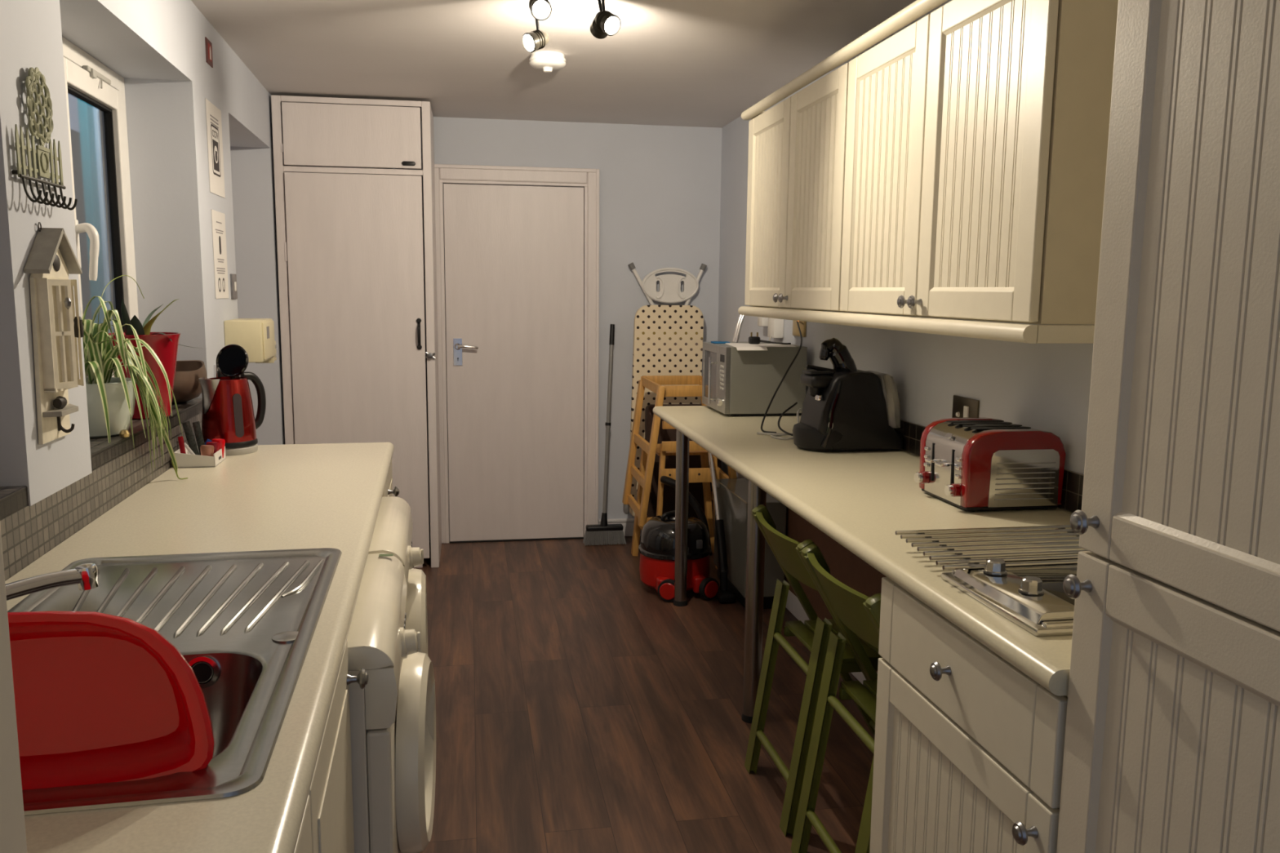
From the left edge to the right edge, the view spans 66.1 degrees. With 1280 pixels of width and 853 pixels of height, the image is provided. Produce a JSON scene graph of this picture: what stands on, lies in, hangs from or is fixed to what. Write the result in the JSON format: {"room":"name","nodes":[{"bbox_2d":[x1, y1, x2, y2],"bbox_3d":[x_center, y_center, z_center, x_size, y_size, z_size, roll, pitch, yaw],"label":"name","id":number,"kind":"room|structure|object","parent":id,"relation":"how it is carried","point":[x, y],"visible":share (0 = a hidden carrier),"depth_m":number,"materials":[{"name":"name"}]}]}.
{"room":"kitchen","nodes":[
{"label":"kitchen","id":0,"kind":"room"},
{"bbox_2d":[0,525,26,852],"bbox_3d":[-0.725,0.205,0.363,0.788,2.336,0.300,-1,8,-10],"label":"wall","id":1,"kind":"structure","parent":0,"point":[12,825],"depth_m":0.56,"materials":[{"name":"paint"}]},
{"bbox_2d":[0,0,284,506],"bbox_3d":[-1.424,-0.105,2.549,0.259,2.336,6.150,-1,8,-12],"label":"wall","id":2,"kind":"structure","parent":0,"point":[157,47],"depth_m":3.14,"materials":[{"name":"white paint"}]},
{"bbox_2d":[0,485,28,519],"bbox_3d":[-1.137,0.203,1.309,0.205,0.039,1.045,-1,8,-12],"label":"trim","id":3,"kind":"structure","parent":2,"relation":"attached to","point":[5,491],"depth_m":1.78,"materials":[{"name":"tile"}]},
{"bbox_2d":[11,66,77,210],"bbox_3d":[-1.142,-0.555,1.886,0.043,0.262,0.224,-1,8,-12],"label":"hook rack","id":4,"kind":"object","parent":2,"relation":"attached to","point":[43,153],"visible":1,"depth_m":1.88,"materials":[{"name":"green metal"}]},
{"bbox_2d":[35,144,49,178],"bbox_3d":[-1.153,-0.512,1.903,0.005,0.057,0.058,-1,8,-12],"label":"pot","id":5,"kind":"object","parent":4,"relation":"on","point":[42,153],"depth_m":1.90,"materials":[{"name":"green metal"}]},
{"bbox_2d":[23,222,84,444],"bbox_3d":[-1.135,-0.187,1.936,0.061,0.422,0.183,-1,8,-12],"label":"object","id":6,"kind":"object","parent":2,"relation":"attached to","point":[51,258],"visible":1,"depth_m":1.90,"materials":[{"name":"beige wood"}]},
{"bbox_2d":[42,404,78,417],"bbox_3d":[-1.141,-0.033,1.953,0.032,0.010,0.146,-1,8,-12],"label":"shelf","id":7,"kind":"object","parent":6,"relation":"attached to","point":[48,410],"depth_m":1.92,"materials":[{"name":"beige wood"}]},
{"bbox_2d":[62,36,138,377],"bbox_3d":[-1.511,-0.518,2.619,0.136,1.022,1.165,-1,8,-12],"label":"window","id":8,"kind":"structure","parent":2,"relation":"in","point":[95,100],"depth_m":2.90,"materials":[{"name":"white plastic"}]},
{"bbox_2d":[0,402,202,581],"bbox_3d":[-1.160,0.177,1.906,0.007,0.150,2.880,-1,8,-12],"label":"backsplash","id":9,"kind":"structure","parent":2,"relation":"attached to","point":[28,533],"depth_m":2.10,"materials":[{"name":"tile"}]},
{"bbox_2d":[89,398,202,471],"bbox_3d":[-1.431,0.006,2.710,0.205,0.039,1.165,-1,8,-12],"label":"windowsill","id":10,"kind":"structure","parent":2,"relation":"attached to","point":[96,445],"depth_m":2.50,"materials":[{"name":"tile"}]},
{"bbox_2d":[119,429,129,437],"bbox_3d":[-1.272,0.016,2.426,0.023,0.020,0.042,-3,9,-24],"label":"pebbles","id":11,"kind":"object","parent":10,"relation":"on","point":[123,433],"visible":1,"depth_m":2.41,"materials":[{"name":"gold metal"}]},
{"bbox_2d":[81,275,187,479],"bbox_3d":[-1.339,-0.122,2.567,0.293,0.543,0.525,-1,8,-12],"label":"spider plant","id":12,"kind":"object","parent":10,"relation":"on","point":[111,401],"visible":0.83,"depth_m":2.43,"materials":[{"name":"green plant"}]},
{"bbox_2d":[108,298,199,419],"bbox_3d":[-1.388,-0.193,2.780,0.232,0.335,0.198,2,8,10],"label":"snake plant","id":13,"kind":"object","parent":10,"relation":"on","point":[164,344],"visible":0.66,"depth_m":2.74,"materials":[{"name":"green plant"}]},
{"bbox_2d":[171,360,207,404],"bbox_3d":[-1.506,-0.141,3.145,0.224,0.130,0.224,-1,8,-12],"label":"pot","id":14,"kind":"object","parent":10,"relation":"on","point":[187,386],"visible":0.42,"depth_m":3.11,"materials":[{"name":"brown ceramic"}]},
{"bbox_2d":[204,36,213,67],"bbox_3d":[-1.488,-1.292,3.395,0.005,0.083,0.090,-1,8,-12],"label":"fire sign","id":15,"kind":"object","parent":2,"relation":"attached to","point":[209,59],"visible":1,"depth_m":3.38,"materials":[{"name":"red plastic"}]},
{"bbox_2d":[205,98,225,198],"bbox_3d":[-1.497,-0.975,3.470,0.003,0.310,0.247,-1,8,-12],"label":"notice","id":16,"kind":"object","parent":2,"relation":"attached to","point":[214,126],"visible":1,"depth_m":3.46,"materials":[{"name":"white paper"}]},
{"bbox_2d":[211,208,228,298],"bbox_3d":[-1.500,-0.612,3.513,0.002,0.306,0.221,-1,8,-12],"label":"notice","id":17,"kind":"object","parent":2,"relation":"attached to","point":[218,219],"visible":1,"depth_m":3.50,"materials":[{"name":"white paper"}]},
{"bbox_2d":[213,364,226,377],"bbox_3d":[-1.458,-0.180,3.457,0.045,0.085,0.145,-1,8,-12],"label":"socket","id":18,"kind":"object","parent":2,"relation":"attached to","point":[216,373],"visible":0.11,"depth_m":3.38,"materials":[{"name":"white plastic"}]},
{"bbox_2d":[230,273,237,298],"bbox_3d":[-1.538,-0.531,3.728,0.012,0.094,0.090,-1,8,-12],"label":"light switch","id":19,"kind":"object","parent":2,"relation":"attached to","point":[233,277],"visible":1,"depth_m":3.71,"materials":[{"name":"grey metal"}]},
{"bbox_2d":[223,318,276,363],"bbox_3d":[-1.475,-0.321,3.745,0.135,0.175,0.350,-1,8,-12],"label":"box","id":20,"kind":"object","parent":2,"relation":"attached to","point":[255,336],"visible":0.98,"depth_m":3.58,"materials":[{"name":"beige plastic"}]},
{"bbox_2d":[295,116,721,542],"bbox_3d":[-0.802,-0.516,5.552,2.818,2.336,0.150,-1,8,-10],"label":"wall","id":21,"kind":"structure","parent":0,"point":[660,186],"depth_m":5.53,"materials":[{"name":"white paint"}]},
{"bbox_2d":[443,183,583,541],"bbox_3d":[-0.690,-0.331,5.477,0.760,1.977,0.096,-1,8,-10],"label":"door","id":22,"kind":"structure","parent":21,"relation":"in","point":[514,254],"depth_m":5.48,"materials":[{"name":"white paint"}]},
{"bbox_2d":[434,164,599,543],"bbox_3d":[-0.690,-0.379,5.486,0.923,2.085,0.055,-1,8,-10],"label":"trim","id":23,"kind":"structure","parent":21,"relation":"attached to","point":[588,179],"depth_m":5.45,"materials":[{"name":"white paint"}]},
{"bbox_2d":[449,537,583,543],"bbox_3d":[-0.704,0.649,5.640,0.760,0.006,0.050,-1,8,-10],"label":"trim","id":24,"kind":"structure","parent":21,"relation":"attached to","point":[570,538],"depth_m":5.62,"materials":[{"name":"wood"}]},
{"bbox_2d":[598,518,641,536],"bbox_3d":[0.100,0.588,5.775,0.696,0.105,0.024,-1,8,-10],"label":"baseboard","id":25,"kind":"structure","parent":21,"relation":"attached to","point":[628,523],"depth_m":5.74,"materials":[{"name":"paint"}]},
{"bbox_2d":[191,0,916,128],"bbox_3d":[-0.212,-1.309,2.443,2.950,0.100,6.400,-1,8,-10],"label":"ceiling","id":26,"kind":"structure","parent":0,"point":[680,63],"depth_m":3.79,"materials":[{"name":"white paint"}]},
{"bbox_2d":[528,51,565,72],"bbox_3d":[-0.362,-1.424,3.856,0.144,0.064,0.144,-1,8,-10],"label":"smoke detector","id":27,"kind":"object","parent":26,"relation":"attached to","point":[546,61],"visible":1,"depth_m":3.81,"materials":[{"name":"white plastic"}]},
{"bbox_2d":[522,0,621,53],"bbox_3d":[-0.206,-1.237,2.938,0.277,0.179,0.376,-1,8,-10],"label":"spotlight","id":28,"kind":"object","parent":26,"relation":"attached to","point":[605,23],"visible":1,"depth_m":2.89,"materials":[{"name":"silver metal"}]},
{"bbox_2d":[415,535,874,852],"bbox_3d":[-0.174,1.127,2.434,2.950,0.050,7.500,-1,8,-10],"label":"floor","id":29,"kind":"structure","parent":0,"point":[580,708],"depth_m":3.31,"materials":[{"name":"brown wood"}]},
{"bbox_2d":[293,640,368,852],"bbox_3d":[-0.641,0.841,1.126,0.602,0.868,0.975,-1,8,-12],"label":"base cabinet","id":30,"kind":"object","parent":29,"relation":"on","point":[326,826],"visible":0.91,"depth_m":1.35,"materials":[{"name":"beige wood"}]},
{"bbox_2d":[4,442,394,852],"bbox_3d":[-0.849,0.267,1.928,0.607,0.038,2.770,-1,8,-12],"label":"countertop","id":31,"kind":"structure","parent":30,"relation":"on","point":[286,496],"depth_m":1.95,"materials":[{"name":"beige laminate"}]},
{"bbox_2d":[4,563,99,600],"bbox_3d":[-0.881,0.270,1.252,0.193,0.144,0.297,4,9,22],"label":"mixer tap","id":32,"kind":"object","parent":31,"relation":"on","point":[85,575],"visible":0.95,"depth_m":1.30,"materials":[{"name":"silver metal"}]},
{"bbox_2d":[7,547,342,815],"bbox_3d":[-0.732,0.395,1.449,0.487,0.166,0.984,-1,8,-12],"label":"sink","id":33,"kind":"object","parent":31,"relation":"in","point":[245,623],"visible":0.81,"depth_m":1.50,"materials":[{"name":"metal"}]},
{"bbox_2d":[7,610,214,790],"bbox_3d":[-0.686,0.296,1.096,0.419,0.201,0.176,-1,8,-12],"label":"tray","id":34,"kind":"object","parent":33,"relation":"on","point":[100,698],"visible":0.92,"depth_m":1.17,"materials":[{"name":"red plastic"}]},
{"bbox_2d":[173,444,226,467],"bbox_3d":[-1.295,0.086,2.897,0.111,0.045,0.150,-1,8,-12],"label":"tray","id":35,"kind":"object","parent":31,"relation":"on","point":[184,460],"visible":0.77,"depth_m":2.83,"materials":[{"name":"white plastic"}]},
{"bbox_2d":[177,435,186,453],"bbox_3d":[-1.325,0.068,2.847,0.013,0.079,0.032,-7,11,-44],"label":"sachet","id":36,"kind":"object","parent":35,"relation":"in","point":[180,439],"visible":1,"depth_m":2.85,"materials":[{"name":"red paper"}]},
{"bbox_2d":[184,443,195,454],"bbox_3d":[-1.302,0.078,2.858,0.068,0.057,0.006,5,9,27],"label":"stick","id":37,"kind":"object","parent":35,"relation":"in","point":[186,446],"visible":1,"depth_m":2.86,"materials":[{"name":"white plastic"}]},
{"bbox_2d":[182,421,199,455],"bbox_3d":[-1.323,0.044,2.900,0.075,0.116,0.019,7,10,40],"label":"sachet","id":38,"kind":"object","parent":35,"relation":"in","point":[187,427],"visible":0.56,"depth_m":2.90,"materials":[{"name":"grey paper"}]},
{"bbox_2d":[192,421,204,455],"bbox_3d":[-1.302,0.043,2.910,0.060,0.114,0.018,8,11,43],"label":"sachet","id":39,"kind":"object","parent":35,"relation":"in","point":[197,428],"visible":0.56,"depth_m":2.91,"materials":[{"name":"grey paper"}]},
{"bbox_2d":[200,444,213,456],"bbox_3d":[-1.255,0.083,2.853,0.038,0.058,0.018,-1,8,-12],"label":"packet","id":40,"kind":"object","parent":35,"relation":"in","point":[206,450],"visible":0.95,"depth_m":2.84,"materials":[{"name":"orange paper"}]},
{"bbox_2d":[205,441,219,456],"bbox_3d":[-1.256,0.074,2.893,0.038,0.058,0.018,-1,8,-12],"label":"packet","id":41,"kind":"object","parent":35,"relation":"in","point":[216,445],"visible":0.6,"depth_m":2.89,"materials":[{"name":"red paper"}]},
{"bbox_2d":[212,439,225,457],"bbox_3d":[-1.257,0.066,2.933,0.038,0.058,0.018,-1,8,-12],"label":"packet","id":42,"kind":"object","parent":35,"relation":"in","point":[222,442],"visible":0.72,"depth_m":2.93,"materials":[{"name":"red plastic"}]},
{"bbox_2d":[198,344,266,456],"bbox_3d":[-1.283,-0.087,3.083,0.185,0.337,0.165,-1,8,-12],"label":"kettle","id":43,"kind":"object","parent":31,"relation":"on","point":[228,411],"visible":0.85,"depth_m":3.04,"materials":[{"name":"red plastic"}]},
{"bbox_2d":[271,94,441,568],"bbox_3d":[-1.423,-0.448,5.068,0.738,2.322,0.562,-1,8,-10],"label":"tall cabinet","id":44,"kind":"object","parent":29,"relation":"on","point":[350,255],"visible":0.89,"depth_m":4.80,"materials":[{"name":"white paint"}]},
{"bbox_2d":[382,459,399,497],"bbox_3d":[-1.044,0.571,3.049,0.602,0.868,0.570,-1,8,-12],"label":"base cabinet","id":45,"kind":"object","parent":29,"relation":"on","point":[388,491],"visible":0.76,"depth_m":2.98,"materials":[{"name":"beige wood"}]},
{"bbox_2d":[346,552,435,852],"bbox_3d":[-0.752,0.741,1.902,0.704,0.851,0.585,-1,8,-12],"label":"washing machine","id":46,"kind":"object","parent":29,"relation":"on","point":[393,718],"visible":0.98,"depth_m":1.76,"materials":[{"name":"metal"}]},
{"bbox_2d":[368,496,427,659],"bbox_3d":[-0.886,0.659,2.491,0.682,0.848,0.586,-1,8,-12],"label":"washing machine","id":47,"kind":"object","parent":29,"relation":"on","point":[393,531],"visible":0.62,"depth_m":2.42,"materials":[{"name":"metal"}]},
{"bbox_2d":[582,324,626,545],"bbox_3d":[-0.203,0.045,5.538,0.244,1.234,0.184,-1,8,-10],"label":"broom","id":48,"kind":"object","parent":29,"relation":"on","point":[603,533],"visible":1,"depth_m":5.55,"materials":[{"name":"grey paint"}]},
{"bbox_2d":[629,305,703,516],"bbox_3d":[0.144,-0.012,5.581,0.429,1.344,0.115,-1,8,-10],"label":"ironing board","id":49,"kind":"object","parent":29,"relation":"on","point":[668,340],"visible":0.48,"depth_m":5.52,"materials":[{"name":"fabric"}]},
{"bbox_2d":[627,262,706,305],"bbox_3d":[0.156,-0.798,5.554,0.455,0.252,0.042,-1,8,-10],"label":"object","id":50,"kind":"object","parent":49,"relation":"on","point":[669,291],"visible":0.98,"depth_m":5.55,"materials":[{"name":"white plastic"}]},
{"bbox_2d":[638,475,719,601],"bbox_3d":[0.185,0.527,4.743,0.395,0.530,0.508,-1,8,-10],"label":"vacuum cleaner","id":51,"kind":"object","parent":29,"relation":"on","point":[656,548],"visible":0.8,"depth_m":4.59,"materials":[{"name":"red plastic"}]},
{"bbox_2d":[639,553,710,590],"bbox_3d":[0.167,0.672,4.735,0.340,0.155,0.340,-1,8,-10],"label":"tub","id":52,"kind":"object","parent":51,"relation":"in","point":[654,568],"depth_m":4.59,"materials":[{"name":"red plastic"}]},
{"bbox_2d":[622,375,737,569],"bbox_3d":[0.218,0.239,5.156,0.546,0.971,0.536,-1,8,-10],"label":"high chair","id":53,"kind":"object","parent":29,"relation":"on","point":[643,476],"visible":0.7,"depth_m":5.03,"materials":[{"name":"brown wood"}]},
{"bbox_2d":[707,451,736,604],"bbox_3d":[0.364,0.466,4.729,0.080,0.639,0.519,-1,8,-10],"label":"wand","id":54,"kind":"object","parent":29,"relation":"on","point":[725,595],"visible":0.96,"depth_m":4.62,"materials":[{"name":"silver metal"}]},
{"bbox_2d":[713,478,786,608],"bbox_3d":[0.510,0.546,4.679,0.193,0.497,0.570,-1,8,-10],"label":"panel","id":55,"kind":"object","parent":29,"relation":"on","point":[733,493],"visible":0.51,"depth_m":4.50,"materials":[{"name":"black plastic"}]},
{"bbox_2d":[744,504,882,836],"bbox_3d":[0.577,0.658,2.774,0.481,0.811,0.449,-1,8,-10],"label":"folding chair","id":56,"kind":"object","parent":29,"relation":"on","point":[814,633],"visible":0.55,"depth_m":2.68,"materials":[{"name":"green paint"}]},
{"bbox_2d":[790,543,880,852],"bbox_3d":[0.649,0.720,2.330,0.481,0.811,0.446,-1,8,-10],"label":"folding chair","id":57,"kind":"object","parent":29,"relation":"on","point":[856,614],"visible":0.45,"depth_m":2.42,"materials":[{"name":"green paint"}]},
{"bbox_2d":[653,405,1085,723],"bbox_3d":[0.607,0.570,3.008,0.627,0.910,3.132,-1,8,-10],"label":"countertop","id":58,"kind":"structure","parent":29,"relation":"on","point":[860,500],"depth_m":2.58,"materials":[{"name":"beige laminate"}]},
{"bbox_2d":[702,342,807,416],"bbox_3d":[0.470,-0.212,4.271,0.388,0.290,0.403,-1,8,-10],"label":"microwave","id":59,"kind":"object","parent":58,"relation":"on","point":[735,383],"visible":0.97,"depth_m":4.08,"materials":[{"name":"silver metal"}]},
{"bbox_2d":[711,341,729,343],"bbox_3d":[0.356,-0.371,4.324,0.080,0.007,0.100,-1,8,-10],"label":"cloth","id":60,"kind":"object","parent":59,"relation":"on","point":[713,342],"visible":1,"depth_m":4.29,"materials":[{"name":"blue fabric"}]},
{"bbox_2d":[732,314,745,342],"bbox_3d":[0.446,-0.453,4.378,0.081,0.159,0.050,-5,9,-33],"label":"stand","id":61,"kind":"object","parent":59,"relation":"on","point":[739,325],"visible":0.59,"depth_m":4.35,"materials":[{"name":"silver metal"}]},
{"bbox_2d":[725,342,795,350],"bbox_3d":[0.514,-0.340,4.177,0.300,0.014,0.329,-1,8,-10],"label":"paper sheet","id":62,"kind":"object","parent":59,"relation":"on","point":[740,346],"visible":1,"depth_m":4.10,"materials":[{"name":"white paper"}]},
{"bbox_2d":[748,332,791,344],"bbox_3d":[0.558,-0.380,4.231,0.181,0.050,0.040,1,8,0],"label":"plug","id":63,"kind":"object","parent":62,"relation":"on","point":[752,340],"visible":1,"depth_m":4.22,"materials":[{"name":"black plastic"}]},
{"bbox_2d":[756,408,801,439],"bbox_3d":[0.521,-0.008,3.514,0.167,0.094,0.162,-1,8,-10],"label":"cable","id":64,"kind":"object","parent":58,"relation":"on","point":[776,436],"visible":0.72,"depth_m":3.52,"materials":[{"name":"grey plastic"}]},
{"bbox_2d":[760,320,802,435],"bbox_3d":[0.562,-0.205,3.850,0.204,0.394,0.884,1,8,2],"label":"cable","id":65,"kind":"object","parent":58,"relation":"on","point":[800,332],"visible":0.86,"depth_m":3.70,"materials":[{"name":"plastic"}]},
{"bbox_2d":[792,337,902,451],"bbox_3d":[0.683,-0.111,3.266,0.346,0.367,0.216,-1,8,-10],"label":"coffee machine","id":66,"kind":"object","parent":58,"relation":"on","point":[846,407],"visible":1,"depth_m":3.19,"materials":[{"name":"black plastic"}]},
{"bbox_2d":[792,422,842,451],"bbox_3d":[0.613,0.033,3.278,0.208,0.076,0.208,-1,8,-10],"label":"drip tray","id":67,"kind":"object","parent":66,"relation":"on","point":[809,436],"depth_m":3.19,"materials":[{"name":"black plastic"}]},
{"bbox_2d":[914,417,1065,511],"bbox_3d":[0.861,0.091,2.455,0.279,0.196,0.262,-1,8,-10],"label":"toaster","id":68,"kind":"object","parent":58,"relation":"on","point":[969,464],"visible":1,"depth_m":2.34,"materials":[{"name":"metal"}]},
{"bbox_2d":[895,524,1087,570],"bbox_3d":[0.757,0.245,1.914,0.486,0.038,0.270,-1,8,-10],"label":"trivet","id":69,"kind":"object","parent":58,"relation":"on","point":[1059,537],"visible":0.63,"depth_m":1.90,"materials":[{"name":"metal"}]},
{"bbox_2d":[941,557,1077,636],"bbox_3d":[0.826,0.269,1.687,0.507,0.054,0.313,-1,8,-10],"label":"cooktop","id":70,"kind":"object","parent":58,"relation":"in","point":[1034,598],"visible":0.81,"depth_m":1.63,"materials":[{"name":"metal"}]},
{"bbox_2d":[869,577,1067,852],"bbox_3d":[0.807,0.762,1.783,0.625,0.870,0.616,-1,8,-10],"label":"base cabinet","id":71,"kind":"object","parent":29,"relation":"on","point":[969,747],"visible":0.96,"depth_m":1.68,"materials":[{"name":"beige wood"}]},
{"bbox_2d":[1056,0,1279,852],"bbox_3d":[0.973,0.192,0.814,0.631,2.270,1.164,-1,8,-10],"label":"tall cabinet","id":72,"kind":"object","parent":29,"relation":"on","point":[1172,737],"visible":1,"depth_m":1.15,"materials":[{"name":"beige wood"}]},
{"bbox_2d":[717,0,1093,478],"bbox_3d":[1.048,-0.104,2.704,0.150,2.336,6.150,-1,8,-10],"label":"wall","id":73,"kind":"structure","parent":0,"point":[1046,387],"depth_m":3.05,"materials":[{"name":"white paint"}]},
{"bbox_2d":[757,316,783,341],"bbox_3d":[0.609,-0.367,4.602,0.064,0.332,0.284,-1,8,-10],"label":"plug adaptor","id":74,"kind":"object","parent":73,"relation":"attached to","point":[775,326],"visible":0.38,"depth_m":4.50,"materials":[{"name":"white plastic"}]},
{"bbox_2d":[744,62,848,311],"bbox_3d":[0.655,-0.773,3.415,0.362,0.724,1.029,-1,8,-10],"label":"upper cabinet","id":75,"kind":"object","parent":73,"relation":"attached to","point":[797,147],"visible":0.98,"depth_m":3.29,"materials":[{"name":"beige wood"}]},
{"bbox_2d":[737,306,1094,343],"bbox_3d":[0.744,-0.326,2.971,0.348,0.036,2.085,-1,8,-10],"label":"pelmet","id":76,"kind":"object","parent":75,"relation":"attached to","point":[1021,333],"visible":0.71,"depth_m":2.25,"materials":[{"name":"beige wood"}]},
{"bbox_2d":[792,320,806,337],"bbox_3d":[0.690,-0.434,4.266,0.015,0.085,0.150,-1,8,-10],"label":"double socket","id":77,"kind":"object","parent":73,"relation":"attached to","point":[802,325],"visible":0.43,"depth_m":4.25,"materials":[{"name":"gold metal"}]},
{"bbox_2d":[786,589,877,684],"bbox_3d":[0.750,0.839,4.025,0.016,0.100,3.670,-1,8,-10],"label":"baseboard","id":78,"kind":"structure","parent":73,"relation":"attached to","point":[793,605],"depth_m":4.31,"materials":[{"name":"paint"}]},
{"bbox_2d":[784,506,886,672],"bbox_3d":[0.866,0.502,3.301,0.020,0.766,2.370,-1,8,-10],"label":"board","id":79,"kind":"object","parent":73,"relation":"attached to","point":[844,566],"visible":0.02,"depth_m":3.87,"materials":[{"name":"brown wood"}]},
{"bbox_2d":[951,395,979,417],"bbox_3d":[0.941,-0.041,2.851,0.013,0.086,0.145,-1,8,-10],"label":"power socket","id":80,"kind":"object","parent":73,"relation":"attached to","point":[962,406],"visible":0.66,"depth_m":2.84,"materials":[{"name":"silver plastic"}]},
{"bbox_2d":[840,0,1118,324],"bbox_3d":[0.830,-0.632,2.410,0.362,0.724,1.024,-1,8,-10],"label":"upper cabinet","id":81,"kind":"object","parent":73,"relation":"attached to","point":[977,137],"visible":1,"depth_m":2.12,"materials":[{"name":"beige wood"}]},
{"bbox_2d":[741,0,947,119],"bbox_3d":[0.748,-1.079,2.866,0.354,0.034,2.085,-1,8,-10],"label":"crown molding","id":82,"kind":"structure","parent":81,"relation":"attached to","point":[917,8],"depth_m":2.77,"materials":[{"name":"beige wood"}]},
{"bbox_2d":[893,419,1084,513],"bbox_3d":[1.002,0.132,2.525,0.008,0.098,1.950,-1,8,-10],"label":"trim","id":83,"kind":"structure","parent":73,"relation":"attached to","point":[1073,482],"depth_m":2.37,"materials":[{"name":"tile"}]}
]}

